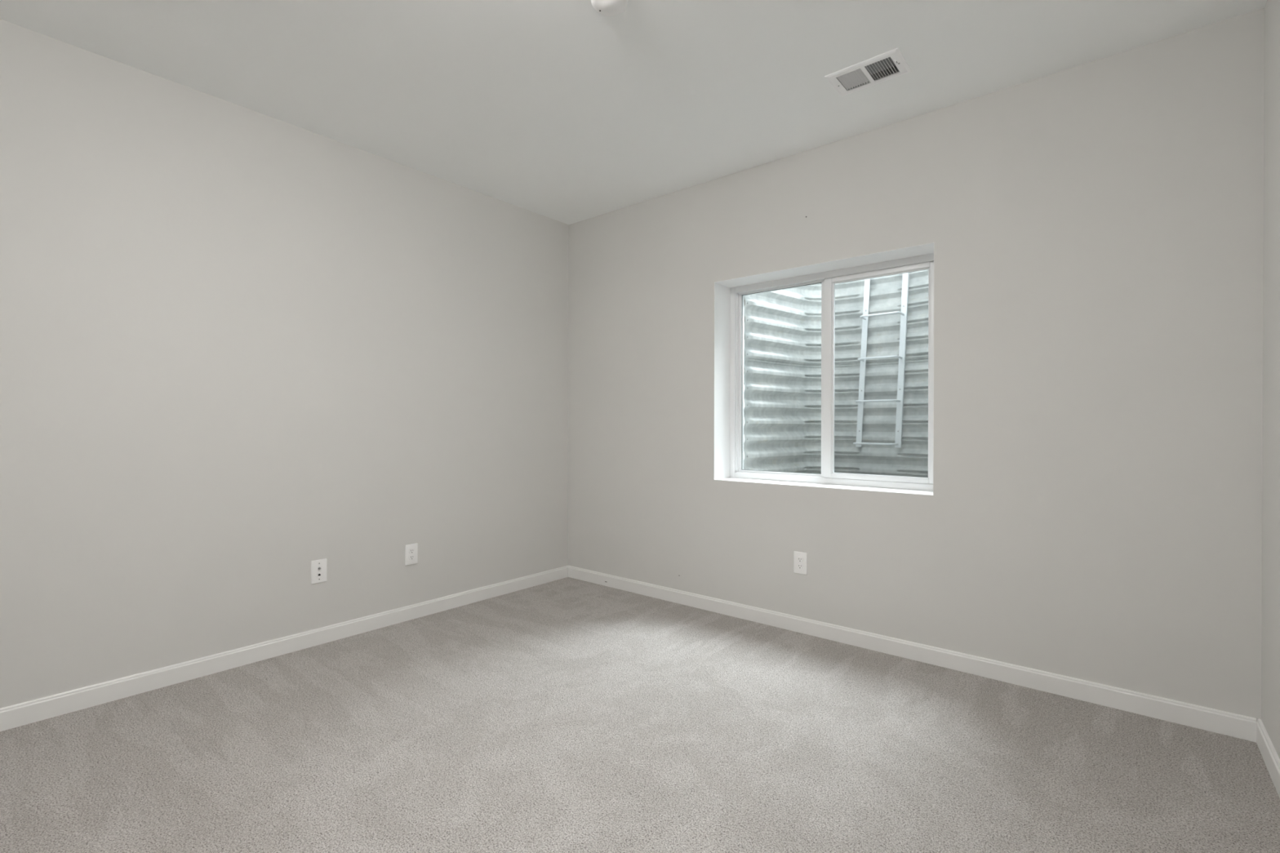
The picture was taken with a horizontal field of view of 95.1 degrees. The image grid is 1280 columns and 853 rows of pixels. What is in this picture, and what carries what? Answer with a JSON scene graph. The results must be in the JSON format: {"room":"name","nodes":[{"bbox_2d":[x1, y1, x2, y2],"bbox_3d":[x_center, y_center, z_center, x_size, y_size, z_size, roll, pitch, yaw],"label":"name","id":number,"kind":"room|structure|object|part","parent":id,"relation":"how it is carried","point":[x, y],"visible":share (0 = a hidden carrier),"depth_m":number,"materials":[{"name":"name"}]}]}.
{"room":"empty basement bedroom","nodes":[
{"label":"empty basement bedroom","id":0,"kind":"room"},
{"bbox_2d":[0,18,568,708],"bbox_3d":[-1.913,-0.149,3.017,0.120,2.840,4.830,0,0,40],"label":"wall","id":1,"kind":"structure","parent":0,"point":[242,348],"depth_m":2.85,"materials":[{"name":"beige paint"}]},
{"bbox_2d":[0,565,568,731],"bbox_3d":[-1.940,1.128,2.885,0.014,0.086,4.350,0,0,40],"label":"baseboard","id":2,"kind":"structure","parent":1,"relation":"attached to","point":[17,715],"depth_m":2.85,"materials":[{"name":"white wood"}]},
{"bbox_2d":[311,558,326,584],"bbox_3d":[-1.722,0.778,3.145,0.018,0.124,0.080,0,0,40],"label":"plate","id":3,"kind":"object","parent":1,"relation":"attached to","point":[318,567],"visible":1,"depth_m":3.14,"materials":[{"name":"white plastic"}]},
{"bbox_2d":[404,542,417,565],"bbox_3d":[-1.387,0.776,3.556,0.010,0.124,0.080,0,0,40],"label":"wall outlet","id":4,"kind":"object","parent":1,"relation":"attached to","point":[411,550],"visible":1,"depth_m":3.55,"materials":[{"name":"white plastic"}]},
{"bbox_2d":[408,555,414,559],"bbox_3d":[-1.385,0.795,3.554,0.004,0.029,0.036,0,0,40],"label":"receptacle","id":5,"kind":"object","parent":4,"relation":"attached to","point":[411,557],"depth_m":3.55,"materials":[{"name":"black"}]},
{"bbox_2d":[408,548,414,553],"bbox_3d":[-1.385,0.756,3.554,0.004,0.029,0.036,0,0,40],"label":"receptacle","id":6,"kind":"object","parent":4,"relation":"attached to","point":[411,550],"depth_m":3.55,"materials":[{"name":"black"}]},
{"bbox_2d":[0,0,1266,224],"bbox_3d":[-0.423,-1.623,1.786,3.977,0.120,4.830,0,0,40],"label":"ceiling","id":7,"kind":"structure","parent":0,"point":[567,112],"depth_m":2.54,"materials":[{"name":"white paint"}]},
{"bbox_2d":[591,0,627,16],"bbox_3d":[-0.110,-1.542,2.119,0.138,0.043,0.138,0,0,40],"label":"smoke detector","id":8,"kind":"object","parent":7,"relation":"attached to","point":[606,7],"visible":1,"depth_m":2.12,"materials":[{"name":"white plastic"}]},
{"bbox_2d":[824,47,911,96],"bbox_3d":[1.009,-1.636,2.593,0.312,0.176,0.207,0,0,40],"label":"ceiling vent","id":9,"kind":"object","parent":7,"relation":"in","point":[892,61],"visible":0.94,"depth_m":2.60,"materials":[{"name":"white metal"}]},
{"bbox_3d":[1.031,-1.603,2.621,0.232,0.031,0.052,0,0,40],"label":"damper blade","id":10,"kind":"part","parent":9,"relation":"part of","materials":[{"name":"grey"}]},
{"bbox_2d":[0,577,1279,852],"bbox_3d":[-0.505,1.227,1.701,3.737,0.100,4.350,0,0,40],"label":"floor","id":11,"kind":"structure","parent":0,"point":[568,714],"depth_m":2.09,"materials":[{"name":"grey carpet"}]},
{"bbox_2d":[568,8,1264,721],"bbox_3d":[0.997,-0.146,3.512,3.737,2.840,0.361,0,0,40],"label":"wall","id":12,"kind":"structure","parent":0,"point":[1093,513],"depth_m":2.68,"materials":[{"name":"beige paint"}]},
{"bbox_2d":[793,551,807,574],"bbox_3d":[0.915,0.779,3.342,0.080,0.124,0.010,0,0,40],"label":"wall outlet","id":13,"kind":"object","parent":12,"relation":"attached to","point":[800,559],"visible":1,"depth_m":3.34,"materials":[{"name":"white plastic"}]},
{"bbox_2d":[797,563,803,568],"bbox_3d":[0.913,0.798,3.339,0.036,0.029,0.004,0,0,40],"label":"receptacle","id":14,"kind":"object","parent":13,"relation":"attached to","point":[800,566],"depth_m":3.34,"materials":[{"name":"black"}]},
{"bbox_2d":[797,556,803,562],"bbox_3d":[0.913,0.759,3.339,0.036,0.029,0.004,0,0,40],"label":"receptacle","id":15,"kind":"object","parent":13,"relation":"attached to","point":[800,559],"depth_m":3.34,"materials":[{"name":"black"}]},
{"bbox_2d":[714,242,933,495],"bbox_3d":[1.055,-0.287,3.419,1.278,1.254,0.290,0,0,40],"label":"window","id":16,"kind":"structure","parent":12,"relation":"in","point":[729,295],"depth_m":3.44,"materials":[{"name":"white plastic"}]},
{"bbox_3d":[0.889,-0.288,3.682,0.592,1.171,0.040,0,0,40],"label":"fixed sash","id":17,"kind":"part","parent":16,"relation":"part of","materials":[{"name":"clear glass"}]},
{"bbox_3d":[1.054,0.340,3.421,1.278,0.002,0.290,0,0,40],"label":"sill","id":18,"kind":"part","parent":16,"relation":"part of","materials":[{"name":"white wood"}]},
{"bbox_3d":[1.326,-0.284,3.276,0.598,1.173,0.030,0,0,40],"label":"sliding sash","id":19,"kind":"part","parent":16,"relation":"part of","materials":[{"name":"clear glass"}]},
{"bbox_2d":[743,269,928,477],"bbox_3d":[1.466,-0.249,3.917,1.355,1.861,0.860,0,0,40],"label":"window well","id":20,"kind":"object","parent":12,"relation":"attached to","point":[782,342],"visible":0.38,"depth_m":4.24,"materials":[{"name":"metal"}]},
{"bbox_2d":[853,272,909,448],"bbox_3d":[1.697,-0.504,4.149,0.364,1.305,0.148,0,0,40],"label":"ladder","id":21,"kind":"object","parent":20,"relation":"hanging from","point":[859,430],"visible":0.66,"depth_m":4.11,"materials":[{"name":"silver metal"}]},
{"bbox_3d":[1.636,-0.504,4.279,0.104,1.305,0.025,0,0,40],"label":"rail","id":22,"kind":"part","parent":21,"relation":"part of","materials":[{"name":"silver metal"}]},
{"bbox_3d":[1.841,-0.503,4.109,0.091,1.305,0.025,0,0,40],"label":"rail","id":23,"kind":"part","parent":21,"relation":"part of","materials":[{"name":"silver metal"}]},
{"bbox_2d":[568,565,1256,742],"bbox_3d":[0.876,1.132,3.372,3.709,0.086,0.015,0,0,40],"label":"baseboard","id":24,"kind":"structure","parent":12,"relation":"attached to","point":[1230,724],"depth_m":2.79,"materials":[{"name":"white wood"}]},
{"bbox_2d":[1261,0,1279,758],"bbox_3d":[1.061,-0.138,0.562,0.120,2.840,4.830,0,0,40],"label":"wall","id":25,"kind":"structure","parent":0,"point":[1270,609],"depth_m":2.06,"materials":[{"name":"beige paint"}]},
{"bbox_2d":[1256,719,1279,798],"bbox_3d":[0.931,1.139,0.515,0.014,0.086,4.350,0,0,40],"label":"baseboard","id":26,"kind":"structure","parent":25,"relation":"attached to","point":[1270,757],"depth_m":2.01,"materials":[{"name":"white wood"}]}
]}

